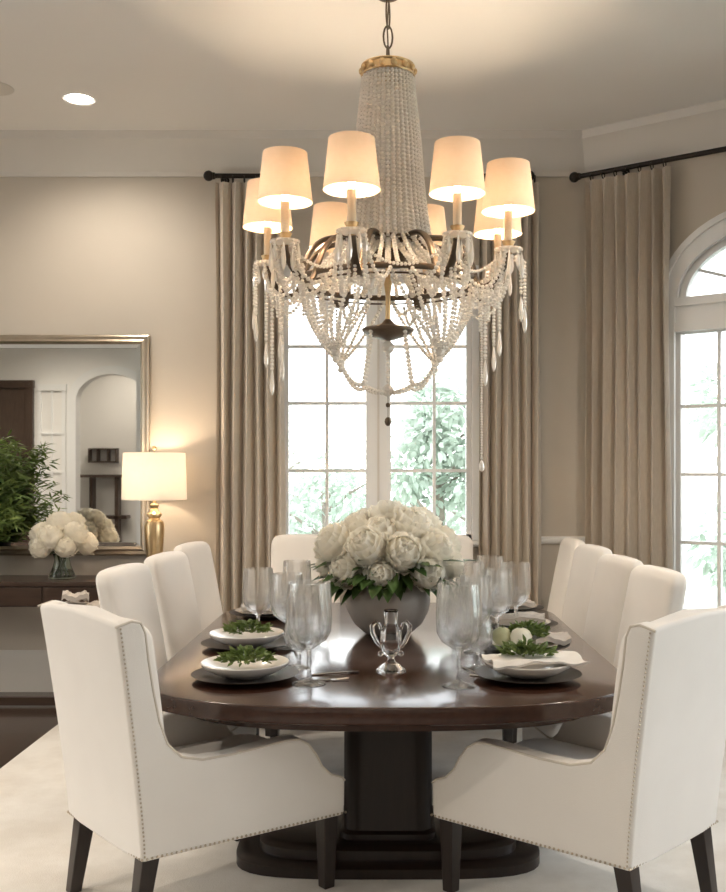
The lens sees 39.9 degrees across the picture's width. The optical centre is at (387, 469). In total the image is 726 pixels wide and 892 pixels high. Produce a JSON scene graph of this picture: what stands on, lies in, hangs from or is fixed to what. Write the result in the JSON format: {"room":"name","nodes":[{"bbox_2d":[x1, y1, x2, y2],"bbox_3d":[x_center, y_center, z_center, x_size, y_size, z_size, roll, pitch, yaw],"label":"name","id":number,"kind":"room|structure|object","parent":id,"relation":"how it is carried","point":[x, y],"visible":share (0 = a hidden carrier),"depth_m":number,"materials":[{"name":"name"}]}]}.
{"room":"dining room","nodes":[
{"label":"dining room","id":0,"kind":"room"},
{"bbox_2d":[0,692,57,767],"bbox_3d":[-1.450,1.600,1.650,10.500,0.100,11.100,0,0,0],"label":"floor","id":1,"kind":"structure","parent":0,"point":[21,726],"depth_m":6.09,"materials":[{"name":"brown wood"}]},
{"bbox_2d":[0,575,98,704],"bbox_3d":[-2.660,1.139,6.720,2.480,0.819,0.440,0,0,0],"label":"console table","id":2,"kind":"object","parent":1,"relation":"on","point":[15,590],"visible":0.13,"depth_m":6.52,"materials":[{"name":"brown wood"}]},
{"bbox_2d":[0,428,55,543],"bbox_3d":[-2.810,0.208,6.679,1.238,1.042,0.511,0,0,-2],"label":"potted plant","id":3,"kind":"object","parent":2,"relation":"on","point":[5,521],"visible":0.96,"depth_m":6.71,"materials":[{"name":"green plant"}]},
{"bbox_2d":[48,553,75,579],"bbox_3d":[-2.190,0.644,6.720,0.180,0.170,0.180,0,0,0],"label":"glass vase","id":4,"kind":"object","parent":2,"relation":"on","point":[62,569],"visible":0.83,"depth_m":6.67,"materials":[{"name":"glass"}]},
{"bbox_2d":[36,524,64,550],"bbox_3d":[-2.219,0.443,6.588,0.198,0.184,0.205,0,0,-17],"label":"peony","id":5,"kind":"object","parent":4,"relation":"in","point":[48,534],"visible":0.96,"depth_m":6.53,"materials":[{"name":"beige plant"}]},
{"bbox_2d":[46,511,72,531],"bbox_3d":[-2.190,0.353,6.680,0.210,0.160,0.217,0,0,-25],"label":"peony","id":6,"kind":"object","parent":4,"relation":"in","point":[61,518],"visible":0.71,"depth_m":6.62,"materials":[{"name":"beige plant"}]},
{"bbox_2d":[63,520,89,546],"bbox_3d":[-2.084,0.422,6.663,0.200,0.182,0.206,0,0,45],"label":"peony","id":7,"kind":"object","parent":4,"relation":"in","point":[77,529],"visible":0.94,"depth_m":6.61,"materials":[{"name":"beige plant"}]},
{"bbox_2d":[67,512,86,523],"bbox_3d":[-2.116,0.349,6.735,0.165,0.139,0.170,0,0,14],"label":"peony","id":8,"kind":"object","parent":4,"relation":"in","point":[76,517],"visible":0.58,"depth_m":6.70,"materials":[{"name":"beige plant"}]},
{"bbox_3d":[-2.192,0.597,6.705,0.306,0.227,0.283,0,0,0],"label":"foliage","id":9,"kind":"object","parent":4,"relation":"in","visible":0},
{"bbox_2d":[27,521,46,544],"bbox_3d":[-2.305,0.431,6.681,0.198,0.184,0.206,0,0,-38],"label":"peony","id":10,"kind":"object","parent":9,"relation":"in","point":[32,533],"visible":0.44,"depth_m":6.62,"materials":[{"name":"beige plant"}]},
{"bbox_2d":[29,538,50,557],"bbox_3d":[-2.286,0.507,6.592,0.154,0.151,0.154,0,0,-13],"label":"peony","id":11,"kind":"object","parent":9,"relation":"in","point":[36,552],"visible":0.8,"depth_m":6.55,"materials":[{"name":"beige plant"}]},
{"bbox_2d":[53,534,79,557],"bbox_3d":[-2.122,0.497,6.582,0.164,0.163,0.167,0,0,22],"label":"peony","id":12,"kind":"object","parent":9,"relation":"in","point":[66,547],"visible":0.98,"depth_m":6.54,"materials":[{"name":"beige plant"}]},
{"bbox_2d":[79,532,98,555],"bbox_3d":[-2.025,0.488,6.717,0.174,0.173,0.174,0,0,-43],"label":"peony","id":13,"kind":"object","parent":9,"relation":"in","point":[91,544],"visible":0.7,"depth_m":6.67,"materials":[{"name":"beige plant"}]},
{"bbox_2d":[121,446,186,557],"bbox_3d":[-1.575,0.283,6.740,0.433,0.892,0.433,0,0,0],"label":"table lamp","id":14,"kind":"object","parent":2,"relation":"on","point":[154,476],"visible":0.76,"depth_m":6.58,"materials":[{"name":"fabric"}]},
{"bbox_2d":[0,725,725,891],"bbox_3d":[0.000,1.543,3.970,4.000,0.014,4.760,0,0,0],"label":"rug","id":15,"kind":"object","parent":1,"relation":"on","point":[36,826],"visible":0.12,"depth_m":3.93,"materials":[{"name":"carpet"}]},
{"bbox_2d":[96,563,255,734],"bbox_3d":[-0.953,0.987,4.569,0.632,1.097,0.491,0,0,9],"label":"dining chair","id":16,"kind":"object","parent":15,"relation":"on","point":[127,590],"visible":0.27,"depth_m":4.56,"materials":[{"name":"beige fabric"}]},
{"bbox_2d":[37,600,346,891],"bbox_3d":[-0.725,1.001,3.670,0.894,1.068,0.730,0,0,-40],"label":"armchair","id":17,"kind":"object","parent":15,"relation":"on","point":[151,782],"visible":0.98,"depth_m":3.38,"materials":[{"name":"beige fabric"}]},
{"bbox_2d":[173,734,266,753],"bbox_3d":[-0.648,1.113,3.735,0.636,0.085,0.519,0,0,-40],"label":"seat cushion","id":18,"kind":"object","parent":17,"relation":"on","point":[189,743],"depth_m":3.94,"materials":[{"name":"beige fabric"}]},
{"bbox_2d":[144,551,279,737],"bbox_3d":[-0.913,0.987,5.269,0.632,1.097,0.491,0,0,9],"label":"dining chair","id":19,"kind":"object","parent":15,"relation":"on","point":[170,571],"visible":0.27,"depth_m":5.20,"materials":[{"name":"beige fabric"}]},
{"bbox_2d":[174,541,269,735],"bbox_3d":[-0.923,0.987,6.019,0.632,1.097,0.491,0,0,9],"label":"dining chair","id":20,"kind":"object","parent":15,"relation":"on","point":[198,553],"visible":0.3,"depth_m":6.00,"materials":[{"name":"beige fabric"}]},
{"bbox_2d":[271,534,339,602],"bbox_3d":[-0.560,0.987,6.560,0.491,1.097,0.632,0,0,0],"label":"dining chair","id":21,"kind":"object","parent":15,"relation":"on","point":[289,546],"visible":0.15,"depth_m":6.77,"materials":[{"name":"beige fabric"}]},
{"bbox_2d":[157,603,616,879],"bbox_3d":[0.000,1.163,4.650,1.830,0.746,2.660,0,0,0],"label":"dining table","id":22,"kind":"object","parent":15,"relation":"on","point":[387,831],"visible":0.62,"depth_m":3.81,"materials":[{"name":"brown wood"}]},
{"bbox_2d":[201,636,285,650],"bbox_3d":[-0.630,0.777,4.460,0.404,0.024,0.404,0,0,0],"label":"charger plate","id":23,"kind":"object","parent":22,"relation":"on","point":[211,643],"visible":0.35,"depth_m":4.45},
{"bbox_2d":[209,627,283,646],"bbox_3d":[-0.630,0.750,4.460,0.332,0.058,0.332,0,0,0],"label":"soup bowl","id":24,"kind":"object","parent":23,"relation":"on","point":[255,639],"visible":0.84,"depth_m":4.39,"materials":[{"name":"ceramic"}]},
{"bbox_2d":[222,619,274,634],"bbox_3d":[-0.629,0.700,4.476,0.244,0.068,0.159,0,0,0],"label":"herb sprig","id":25,"kind":"object","parent":24,"relation":"on","point":[241,626],"visible":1,"depth_m":4.46,"materials":[{"name":"green plant"}]},
{"bbox_2d":[191,665,298,684],"bbox_3d":[-0.540,0.777,3.780,0.404,0.024,0.404,0,0,0],"label":"charger plate","id":26,"kind":"object","parent":22,"relation":"on","point":[201,674],"visible":0.61,"depth_m":3.73,"materials":[{"name":"ceramic"}]},
{"bbox_2d":[201,654,288,679],"bbox_3d":[-0.540,0.750,3.780,0.332,0.058,0.332,0,0,0],"label":"soup bowl","id":27,"kind":"object","parent":26,"relation":"on","point":[256,670],"visible":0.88,"depth_m":3.71,"materials":[{"name":"ceramic"}]},
{"bbox_2d":[213,644,277,666],"bbox_3d":[-0.540,0.699,3.797,0.248,0.073,0.176,0,0,0],"label":"herb sprig","id":28,"kind":"object","parent":27,"relation":"on","point":[243,653],"visible":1,"depth_m":3.78,"materials":[{"name":"green plant"}]},
{"bbox_2d":[229,609,275,617],"bbox_3d":[-0.660,0.777,5.420,0.404,0.024,0.404,0,0,0],"label":"charger plate","id":29,"kind":"object","parent":22,"relation":"on","point":[233,612],"visible":0.29,"depth_m":5.31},
{"bbox_2d":[235,608,273,615],"bbox_3d":[-0.660,0.767,5.420,0.334,0.022,0.334,0,0,0],"label":"dinner plate","id":30,"kind":"object","parent":29,"relation":"on","point":[266,613],"visible":0.33,"depth_m":5.36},
{"bbox_2d":[242,567,272,621],"bbox_3d":[-0.608,0.625,4.675,0.147,0.330,0.147,0,0,25],"label":"wine glass","id":31,"kind":"object","parent":22,"relation":"on","point":[256,587],"visible":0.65,"depth_m":4.62,"materials":[{"name":"glass"}]},
{"bbox_2d":[270,572,302,649],"bbox_3d":[-0.448,0.625,4.438,0.147,0.330,0.147,0,0,9],"label":"wine glass","id":32,"kind":"object","parent":22,"relation":"on","point":[279,580],"visible":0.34,"depth_m":4.38,"materials":[{"name":"glass"}]},
{"bbox_2d":[284,620,306,669],"bbox_3d":[-0.355,0.695,3.990,0.120,0.190,0.120,0,0,-25],"label":"wine glass","id":33,"kind":"object","parent":22,"relation":"on","point":[290,644],"visible":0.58,"depth_m":3.96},
{"bbox_2d":[283,560,310,579],"bbox_3d":[-0.461,0.625,5.064,0.147,0.330,0.147,0,0,8],"label":"wine glass","id":34,"kind":"object","parent":22,"relation":"on","point":[301,566],"visible":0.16,"depth_m":5.01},
{"bbox_2d":[286,580,331,686],"bbox_3d":[-0.292,0.602,3.692,0.170,0.375,0.170,0,0,36],"label":"wine glass","id":35,"kind":"object","parent":22,"relation":"on","point":[308,602],"visible":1,"depth_m":3.63,"materials":[{"name":"glass"}]},
{"bbox_2d":[312,670,358,675],"bbox_3d":[-0.202,0.786,3.868,0.191,0.012,0.032,0,0,-20],"label":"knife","id":36,"kind":"object","parent":22,"relation":"on","point":[351,671],"visible":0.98,"depth_m":3.87,"materials":[{"name":"silver metal"}]},
{"bbox_2d":[346,585,429,635],"bbox_3d":[0.000,0.646,4.840,0.410,0.285,0.410,0,0,0],"label":"vase","id":37,"kind":"object","parent":22,"relation":"on","point":[413,607],"visible":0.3,"depth_m":4.68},
{"bbox_2d":[308,559,479,604],"bbox_3d":[0.021,0.571,4.857,0.858,0.338,0.789,0,0,0],"label":"foliage","id":38,"kind":"object","parent":37,"relation":"in","point":[396,586],"visible":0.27,"depth_m":4.58,"materials":[{"name":"green plant"}]},
{"bbox_2d":[315,559,329,576],"bbox_3d":[-0.283,0.452,4.815,0.150,0.170,0.155,0,0,-43],"label":"peony","id":39,"kind":"object","parent":38,"relation":"in","point":[323,571],"visible":0.25,"depth_m":4.77,"materials":[{"name":"beige plant"}]},
{"bbox_2d":[312,522,350,567],"bbox_3d":[-0.255,0.352,4.734,0.215,0.223,0.215,0,0,21],"label":"peony","id":40,"kind":"object","parent":38,"relation":"in","point":[329,543],"visible":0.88,"depth_m":4.67,"materials":[{"name":"beige plant"}]},
{"bbox_2d":[328,552,362,590],"bbox_3d":[-0.198,0.470,4.659,0.173,0.188,0.162,0,0,14],"label":"peony","id":41,"kind":"object","parent":38,"relation":"in","point":[342,568],"visible":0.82,"depth_m":4.61,"materials":[{"name":"beige plant"}]},
{"bbox_2d":[340,511,369,531],"bbox_3d":[-0.146,0.299,4.800,0.224,0.210,0.233,0,0,-44],"label":"peony","id":42,"kind":"object","parent":38,"relation":"in","point":[358,519],"visible":0.28,"depth_m":4.75,"materials":[{"name":"beige plant"}]},
{"bbox_2d":[343,524,388,568],"bbox_3d":[-0.103,0.353,4.619,0.204,0.207,0.202,0,0,-17],"label":"peony","id":43,"kind":"object","parent":38,"relation":"in","point":[364,544],"visible":0.99,"depth_m":4.57,"materials":[{"name":"beige plant"}]},
{"bbox_2d":[365,515,395,544],"bbox_3d":[-0.030,0.309,4.709,0.221,0.197,0.214,0,0,39],"label":"peony","id":44,"kind":"object","parent":38,"relation":"in","point":[385,526],"visible":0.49,"depth_m":4.66,"materials":[{"name":"beige plant"}]},
{"bbox_2d":[362,557,399,588],"bbox_3d":[-0.035,0.481,4.587,0.164,0.180,0.149,0,0,-18],"label":"peony","id":45,"kind":"object","parent":38,"relation":"in","point":[384,572],"visible":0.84,"depth_m":4.54,"materials":[{"name":"beige plant"}]},
{"bbox_2d":[366,500,406,521],"bbox_3d":[0.004,0.240,4.840,0.270,0.191,0.262,1,0,0],"label":"peony","id":46,"kind":"object","parent":38,"relation":"in","point":[383,507],"visible":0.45,"depth_m":4.77,"materials":[{"name":"beige plant"}]},
{"bbox_2d":[381,530,425,575],"bbox_3d":[0.073,0.381,4.608,0.197,0.202,0.193,0,0,17],"label":"peony","id":47,"kind":"object","parent":38,"relation":"in","point":[403,551],"visible":0.97,"depth_m":4.56,"materials":[{"name":"beige plant"}]},
{"bbox_2d":[391,506,433,537],"bbox_3d":[0.102,0.278,4.752,0.241,0.213,0.239,0,0,14],"label":"peony","id":48,"kind":"object","parent":38,"relation":"in","point":[413,520],"visible":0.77,"depth_m":4.68,"materials":[{"name":"beige plant"}]},
{"bbox_2d":[410,554,445,593],"bbox_3d":[0.183,0.476,4.634,0.174,0.195,0.169,0,0,-10],"label":"peony","id":49,"kind":"object","parent":38,"relation":"on","point":[434,573],"visible":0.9,"depth_m":4.58,"materials":[{"name":"beige plant"}]},
{"bbox_2d":[414,505,442,528],"bbox_3d":[0.156,0.281,4.877,0.244,0.223,0.243,0,0,34],"label":"peony","id":50,"kind":"object","parent":38,"relation":"in","point":[437,523],"visible":0.11,"depth_m":4.83,"materials":[{"name":"beige plant"}]},
{"bbox_2d":[420,526,454,565],"bbox_3d":[0.217,0.376,4.704,0.212,0.222,0.211,0,0,-16],"label":"peony","id":51,"kind":"object","parent":38,"relation":"in","point":[436,543],"visible":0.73,"depth_m":4.64,"materials":[{"name":"beige plant"}]},
{"bbox_2d":[438,525,461,551],"bbox_3d":[0.266,0.358,4.864,0.198,0.205,0.197,0,0,40],"label":"peony","id":52,"kind":"object","parent":38,"relation":"in","point":[450,532],"visible":0.24,"depth_m":4.82,"materials":[{"name":"beige plant"}]},
{"bbox_2d":[444,548,463,580],"bbox_3d":[0.292,0.450,4.778,0.163,0.179,0.161,0,0,-42],"label":"peony","id":53,"kind":"object","parent":38,"relation":"in","point":[454,570],"visible":0.52,"depth_m":4.72,"materials":[{"name":"beige plant"}]},
{"bbox_2d":[370,609,411,673],"bbox_3d":[0.012,0.669,3.930,0.130,0.240,0.117,0,0,42],"label":"urn","id":54,"kind":"object","parent":22,"relation":"on","point":[390,643],"visible":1,"depth_m":3.91,"materials":[{"name":"glass"}]},
{"bbox_2d":[436,581,481,689],"bbox_3d":[0.260,0.602,3.657,0.170,0.375,0.170,0,0,22],"label":"wine glass","id":55,"kind":"object","parent":22,"relation":"on","point":[458,603],"visible":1,"depth_m":3.60,"materials":[{"name":"glass"}]},
{"bbox_2d":[456,561,483,580],"bbox_3d":[0.410,0.625,5.000,0.148,0.330,0.148,0,0,-7],"label":"wine glass","id":56,"kind":"object","parent":22,"relation":"on","point":[471,567],"visible":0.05,"depth_m":4.94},
{"bbox_2d":[460,574,492,653],"bbox_3d":[0.382,0.625,4.341,0.148,0.330,0.148,0,0,-6],"label":"wine glass","id":57,"kind":"object","parent":22,"relation":"on","point":[485,580],"visible":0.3,"depth_m":4.29,"materials":[{"name":"glass"}]},
{"bbox_2d":[467,618,492,669],"bbox_3d":[0.359,0.695,3.990,0.120,0.190,0.120,0,0,-28],"label":"wine glass","id":58,"kind":"object","parent":22,"relation":"on","point":[485,639],"visible":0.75,"depth_m":3.95,"materials":[{"name":"glass"}]},
{"bbox_2d":[477,555,502,568],"bbox_3d":[0.544,0.625,5.338,0.148,0.330,0.148,0,0,-23],"label":"wine glass","id":59,"kind":"object","parent":22,"relation":"on","point":[490,561],"visible":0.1,"depth_m":5.28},
{"bbox_2d":[482,568,512,628],"bbox_3d":[0.504,0.625,4.620,0.148,0.330,0.148,0,0,-5],"label":"wine glass","id":60,"kind":"object","parent":22,"relation":"on","point":[502,587],"visible":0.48,"depth_m":4.56,"materials":[{"name":"glass"}]},
{"bbox_2d":[502,561,530,623],"bbox_3d":[0.636,0.625,4.969,0.148,0.330,0.148,0,0,-3],"label":"wine glass","id":61,"kind":"object","parent":22,"relation":"on","point":[521,579],"visible":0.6,"depth_m":4.91,"materials":[{"name":"glass"}]},
{"bbox_2d":[506,605,543,613],"bbox_3d":[0.670,0.777,5.600,0.404,0.024,0.404,0,0,0],"label":"charger plate","id":62,"kind":"object","parent":22,"relation":"on","point":[539,607],"visible":0.16,"depth_m":5.55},
{"bbox_2d":[509,604,537,610],"bbox_3d":[0.670,0.767,5.600,0.334,0.022,0.334,0,0,0],"label":"dinner plate","id":63,"kind":"object","parent":62,"relation":"on","point":[523,607],"visible":0.23,"depth_m":5.55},
{"bbox_2d":[492,620,557,628],"bbox_3d":[0.650,0.777,5.020,0.404,0.024,0.404,0,0,0],"label":"charger plate","id":64,"kind":"object","parent":22,"relation":"on","point":[552,623],"visible":0.09,"depth_m":4.99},
{"bbox_2d":[492,618,550,626],"bbox_3d":[0.650,0.767,5.020,0.334,0.022,0.334,0,0,0],"label":"dinner plate","id":65,"kind":"object","parent":64,"relation":"on","point":[547,621],"visible":0.18,"depth_m":4.98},
{"bbox_2d":[489,611,544,623],"bbox_3d":[0.650,0.740,5.020,0.273,0.042,0.210,0,0,9],"label":"napkin","id":66,"kind":"object","parent":65,"relation":"on","point":[529,615],"visible":0.74,"depth_m":4.94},
{"bbox_2d":[474,665,581,683],"bbox_3d":[0.530,0.777,3.790,0.404,0.024,0.404,0,0,0],"label":"charger plate","id":67,"kind":"object","parent":22,"relation":"on","point":[484,671],"visible":0.57,"depth_m":3.74,"materials":[{"name":"ceramic"}]},
{"bbox_2d":[485,662,570,679],"bbox_3d":[0.530,0.750,3.790,0.332,0.058,0.332,0,0,0],"label":"dinner plate","id":68,"kind":"object","parent":67,"relation":"on","point":[536,670],"visible":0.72,"depth_m":3.67,"materials":[{"name":"ceramic"}]},
{"bbox_2d":[482,650,589,669],"bbox_3d":[0.550,0.714,3.780,0.378,0.033,0.252,0,0,-6],"label":"napkin","id":69,"kind":"object","parent":68,"relation":"on","point":[571,658],"visible":0.88,"depth_m":3.74,"materials":[{"name":"fabric"}]},
{"bbox_2d":[494,635,558,656],"bbox_3d":[0.526,0.669,3.808,0.244,0.084,0.166,0,0,0],"label":"herb sprig","id":70,"kind":"object","parent":69,"relation":"on","point":[520,648],"visible":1,"depth_m":3.79,"materials":[{"name":"green plant"}]},
{"bbox_2d":[489,643,569,649],"bbox_3d":[0.600,0.777,4.420,0.404,0.024,0.404,0,0,0],"label":"charger plate","id":71,"kind":"object","parent":22,"relation":"on","point":[560,646],"visible":0.14,"depth_m":4.34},
{"bbox_2d":[492,641,559,647],"bbox_3d":[0.600,0.767,4.420,0.334,0.022,0.334,0,0,0],"label":"dinner plate","id":72,"kind":"object","parent":71,"relation":"on","point":[552,644],"visible":0.12,"depth_m":4.36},
{"bbox_2d":[493,625,510,644],"bbox_3d":[0.500,0.724,4.390,0.092,0.088,0.092,0,0,0],"label":"fruit","id":73,"kind":"object","parent":72,"relation":"on","point":[500,634],"visible":0.83,"depth_m":4.36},
{"bbox_2d":[510,625,531,644],"bbox_3d":[0.580,0.722,4.360,0.096,0.092,0.096,0,0,0],"label":"fruit","id":74,"kind":"object","parent":72,"relation":"on","point":[517,633],"visible":0.68,"depth_m":4.33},
{"bbox_2d":[532,631,571,645],"bbox_3d":[0.720,0.743,4.440,0.168,0.042,0.210,0,0,0],"label":"napkin","id":75,"kind":"object","parent":72,"relation":"on","point":[563,638],"visible":0.75,"depth_m":4.35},
{"bbox_2d":[507,619,550,636],"bbox_3d":[0.619,0.695,4.399,0.198,0.080,0.142,0,0,0],"label":"herb sprig","id":76,"kind":"object","parent":75,"relation":"on","point":[535,629],"visible":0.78,"depth_m":4.38,"materials":[{"name":"green plant"}]},
{"bbox_2d":[430,534,472,602],"bbox_3d":[0.330,0.987,6.561,0.491,1.097,0.632,0,0,3],"label":"dining chair","id":77,"kind":"object","parent":15,"relation":"on","point":[466,551],"visible":0.08,"depth_m":6.76,"materials":[{"name":"beige fabric"}]},
{"bbox_2d":[513,544,611,742],"bbox_3d":[0.932,0.987,5.792,0.632,1.097,0.491,0,0,-8],"label":"dining chair","id":78,"kind":"object","parent":15,"relation":"on","point":[586,557],"visible":0.2,"depth_m":5.77,"materials":[{"name":"beige fabric"}]},
{"bbox_2d":[547,537,584,619],"bbox_3d":[0.920,0.987,6.417,0.632,1.097,0.491,0,0,-1],"label":"dining chair","id":79,"kind":"object","parent":15,"relation":"on","point":[568,545],"visible":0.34,"depth_m":6.33,"materials":[{"name":"beige fabric"}]},
{"bbox_2d":[502,554,643,742],"bbox_3d":[0.923,0.987,5.069,0.632,1.097,0.491,0,0,-9],"label":"dining chair","id":80,"kind":"object","parent":15,"relation":"on","point":[613,571],"visible":0.31,"depth_m":5.05,"materials":[{"name":"beige fabric"}]},
{"bbox_2d":[430,605,725,891],"bbox_3d":[0.726,1.001,3.600,0.894,1.068,0.730,0,0,44],"label":"armchair","id":81,"kind":"object","parent":15,"relation":"on","point":[621,789],"visible":1,"depth_m":3.30,"materials":[{"name":"beige fabric"}]},
{"bbox_2d":[513,738,600,759],"bbox_3d":[0.653,1.113,3.671,0.636,0.085,0.519,0,0,44],"label":"seat cushion","id":82,"kind":"object","parent":81,"relation":"on","point":[574,748],"depth_m":3.88,"materials":[{"name":"beige fabric"}]},
{"bbox_2d":[522,565,686,739],"bbox_3d":[0.953,0.987,4.469,0.632,1.097,0.491,0,0,-9],"label":"dining chair","id":83,"kind":"object","parent":15,"relation":"on","point":[653,592],"visible":0.29,"depth_m":4.43,"materials":[{"name":"beige fabric"}]},
{"bbox_3d":[-1.820,1.198,6.080,0.340,0.675,0.280,0,0,0],"label":"stool","id":84,"kind":"object","parent":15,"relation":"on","visible":0},
{"bbox_2d":[65,600,99,607],"bbox_3d":[-1.860,0.828,6.080,0.252,0.058,0.210,0,0,0],"label":"throw","id":85,"kind":"object","parent":84,"relation":"on","point":[93,603],"visible":0.3,"depth_m":6.10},
{"bbox_2d":[61,590,88,601],"bbox_3d":[-1.897,0.765,6.071,0.160,0.068,0.178,0,0,-17],"label":"throw","id":86,"kind":"object","parent":85,"relation":"on","point":[69,596],"visible":1,"depth_m":6.00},
{"bbox_2d":[0,177,584,649],"bbox_3d":[-2.530,-0.385,7.100,7.940,3.870,0.200,0,0,0],"label":"wall","id":87,"kind":"structure","parent":0,"point":[79,255],"depth_m":7.00,"materials":[{"name":"paint"}]},
{"bbox_2d":[0,650,52,691],"bbox_3d":[-2.560,1.405,6.990,7.880,0.290,0.020,0,0,0],"label":"baseboard","id":88,"kind":"structure","parent":87,"relation":"attached to","point":[20,670],"depth_m":6.98,"materials":[{"name":"paint"}]},
{"bbox_2d":[0,335,149,554],"bbox_3d":[-2.607,-0.172,6.973,1.885,1.535,0.045,0,0,0],"label":"wall mirror","id":89,"kind":"object","parent":87,"relation":"attached to","point":[76,404],"visible":0.93,"depth_m":6.98,"materials":[{"name":"silver metal"}]},
{"bbox_2d":[203,170,259,181],"bbox_3d":[-0.965,-2.025,6.927,0.611,0.072,0.155,0,0,0],"label":"curtain rod","id":90,"kind":"object","parent":87,"relation":"attached to","point":[208,175],"visible":0.5,"depth_m":6.87,"materials":[{"name":"brown metal"}]},
{"bbox_2d":[215,175,285,612],"bbox_3d":[-0.947,-0.251,6.887,0.489,3.562,0.123,0,0,0],"label":"curtain","id":91,"kind":"object","parent":90,"relation":"hanging from","point":[250,420],"visible":0.58,"depth_m":6.88,"materials":[{"name":"fabric"}]},
{"bbox_2d":[0,130,584,176],"bbox_3d":[-2.560,-2.185,6.912,7.880,0.270,0.175,0,0,0],"label":"trim","id":92,"kind":"structure","parent":87,"relation":"attached to","point":[23,153],"depth_m":6.89,"materials":[{"name":"paint"}]},
{"bbox_2d":[283,265,478,546],"bbox_3d":[-0.075,-0.445,7.015,1.500,1.970,0.150,0,0,0],"label":"window","id":93,"kind":"structure","parent":87,"relation":"in","point":[378,470],"depth_m":7.01,"materials":[{"name":"paint"}]},
{"bbox_2d":[484,171,534,179],"bbox_3d":[0.785,-2.025,6.927,0.451,0.072,0.155,0,0,0],"label":"curtain rod","id":94,"kind":"object","parent":87,"relation":"attached to","point":[532,172],"visible":0.06,"depth_m":6.86,"materials":[{"name":"brown metal"}]},
{"bbox_2d":[478,175,540,604],"bbox_3d":[0.838,-0.251,6.886,0.437,3.562,0.108,0,0,0],"label":"curtain","id":95,"kind":"object","parent":94,"relation":"hanging from","point":[510,480],"visible":0.47,"depth_m":6.88,"materials":[{"name":"fabric"}]},
{"bbox_2d":[541,536,584,543],"bbox_3d":[1.050,0.490,6.989,0.660,0.050,0.022,0,0,0],"label":"trim","id":96,"kind":"structure","parent":87,"relation":"attached to","point":[544,539],"depth_m":6.98,"materials":[{"name":"paint"}]},
{"bbox_2d":[0,0,725,129],"bbox_3d":[-1.450,-2.370,1.650,10.500,0.100,11.100,0,0,0],"label":"ceiling","id":97,"kind":"structure","parent":0,"point":[146,64],"depth_m":5.67,"materials":[{"name":"paint"}]},
{"bbox_2d":[0,82,13,95],"bbox_3d":[-2.400,-2.317,6.070,0.248,0.006,0.248,0,0,0],"label":"ceiling speaker","id":98,"kind":"object","parent":97,"relation":"attached to","point":[5,89],"visible":1,"depth_m":6.08,"materials":[{"name":"paint"}]},
{"bbox_2d":[61,92,96,105],"bbox_3d":[-1.930,-2.317,6.250,0.212,0.006,0.212,0,0,0],"label":"recessed light","id":99,"kind":"object","parent":97,"relation":"in","point":[75,98],"visible":1,"depth_m":6.25,"materials":[{"name":"paint"}]},
{"bbox_2d":[242,0,534,471],"bbox_3d":[-0.005,-1.155,4.840,1.404,2.330,1.354,0,0,-5],"label":"chandelier","id":100,"kind":"object","parent":97,"relation":"hanging from","point":[352,169],"visible":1,"depth_m":4.65,"materials":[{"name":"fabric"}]},
{"bbox_2d":[585,152,725,607],"bbox_3d":[2.499,-0.385,6.311,2.620,3.870,0.200,0,0,36],"label":"wall","id":101,"kind":"structure","parent":0,"point":[698,184],"depth_m":6.57,"materials":[{"name":"paint"}]},
{"bbox_2d":[569,146,725,182],"bbox_3d":[2.313,-2.025,6.225,2.542,0.072,0.158,0,0,36],"label":"curtain rod","id":102,"kind":"object","parent":101,"relation":"attached to","point":[574,177],"visible":0.86,"depth_m":6.61,"materials":[{"name":"brown metal"}]},
{"bbox_2d":[585,160,672,569],"bbox_3d":[1.603,-0.251,6.688,0.619,3.562,0.114,0,0,36],"label":"curtain","id":103,"kind":"object","parent":102,"relation":"hanging from","point":[628,498],"visible":0.71,"depth_m":6.68,"materials":[{"name":"fabric"}]},
{"bbox_2d":[582,99,725,172],"bbox_3d":[2.389,-2.185,6.159,2.621,0.270,0.175,0,0,36],"label":"trim","id":104,"kind":"structure","parent":101,"relation":"attached to","point":[700,127],"depth_m":6.60,"materials":[{"name":"paint"}]},
{"bbox_2d":[669,211,725,609],"bbox_3d":[2.414,-0.345,6.279,1.440,2.690,0.190,0,0,36],"label":"window","id":105,"kind":"structure","parent":101,"relation":"in","point":[699,314],"depth_m":6.56,"materials":[{"name":"paint"}]},
{"label":"outside","id":106,"kind":"structure","parent":0,"visible":0},
{"bbox_2d":[289,499,725,608],"bbox_3d":[0.000,2.100,20.000,80.000,0.100,100.000,0,0,0],"label":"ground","id":107,"kind":"structure","parent":106,"point":[699,594],"depth_m":26.80,"materials":[{"name":"white"}]},
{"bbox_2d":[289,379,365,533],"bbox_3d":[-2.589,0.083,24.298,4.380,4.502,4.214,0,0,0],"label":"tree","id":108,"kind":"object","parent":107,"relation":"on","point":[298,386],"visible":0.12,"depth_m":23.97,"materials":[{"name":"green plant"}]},
{"bbox_2d":[289,438,398,533],"bbox_3d":[-1.192,0.856,19.062,3.057,2.968,3.222,0,0,-7],"label":"tree","id":109,"kind":"object","parent":107,"relation":"on","point":[335,500],"visible":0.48,"depth_m":18.79,"materials":[{"name":"green plant"}]},
{"bbox_2d":[365,367,465,533],"bbox_3d":[0.741,0.202,15.358,2.405,3.705,2.067,0,0,9],"label":"tree","id":110,"kind":"object","parent":107,"relation":"on","point":[418,417],"visible":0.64,"depth_m":15.07,"materials":[{"name":"green plant"}]},
{"bbox_2d":[409,446,465,530],"bbox_3d":[1.872,0.783,19.882,3.398,3.195,3.540,0,0,0],"label":"tree","id":111,"kind":"object","parent":107,"relation":"on","point":[450,515],"visible":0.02,"depth_m":20.04,"materials":[{"name":"green plant"}]},
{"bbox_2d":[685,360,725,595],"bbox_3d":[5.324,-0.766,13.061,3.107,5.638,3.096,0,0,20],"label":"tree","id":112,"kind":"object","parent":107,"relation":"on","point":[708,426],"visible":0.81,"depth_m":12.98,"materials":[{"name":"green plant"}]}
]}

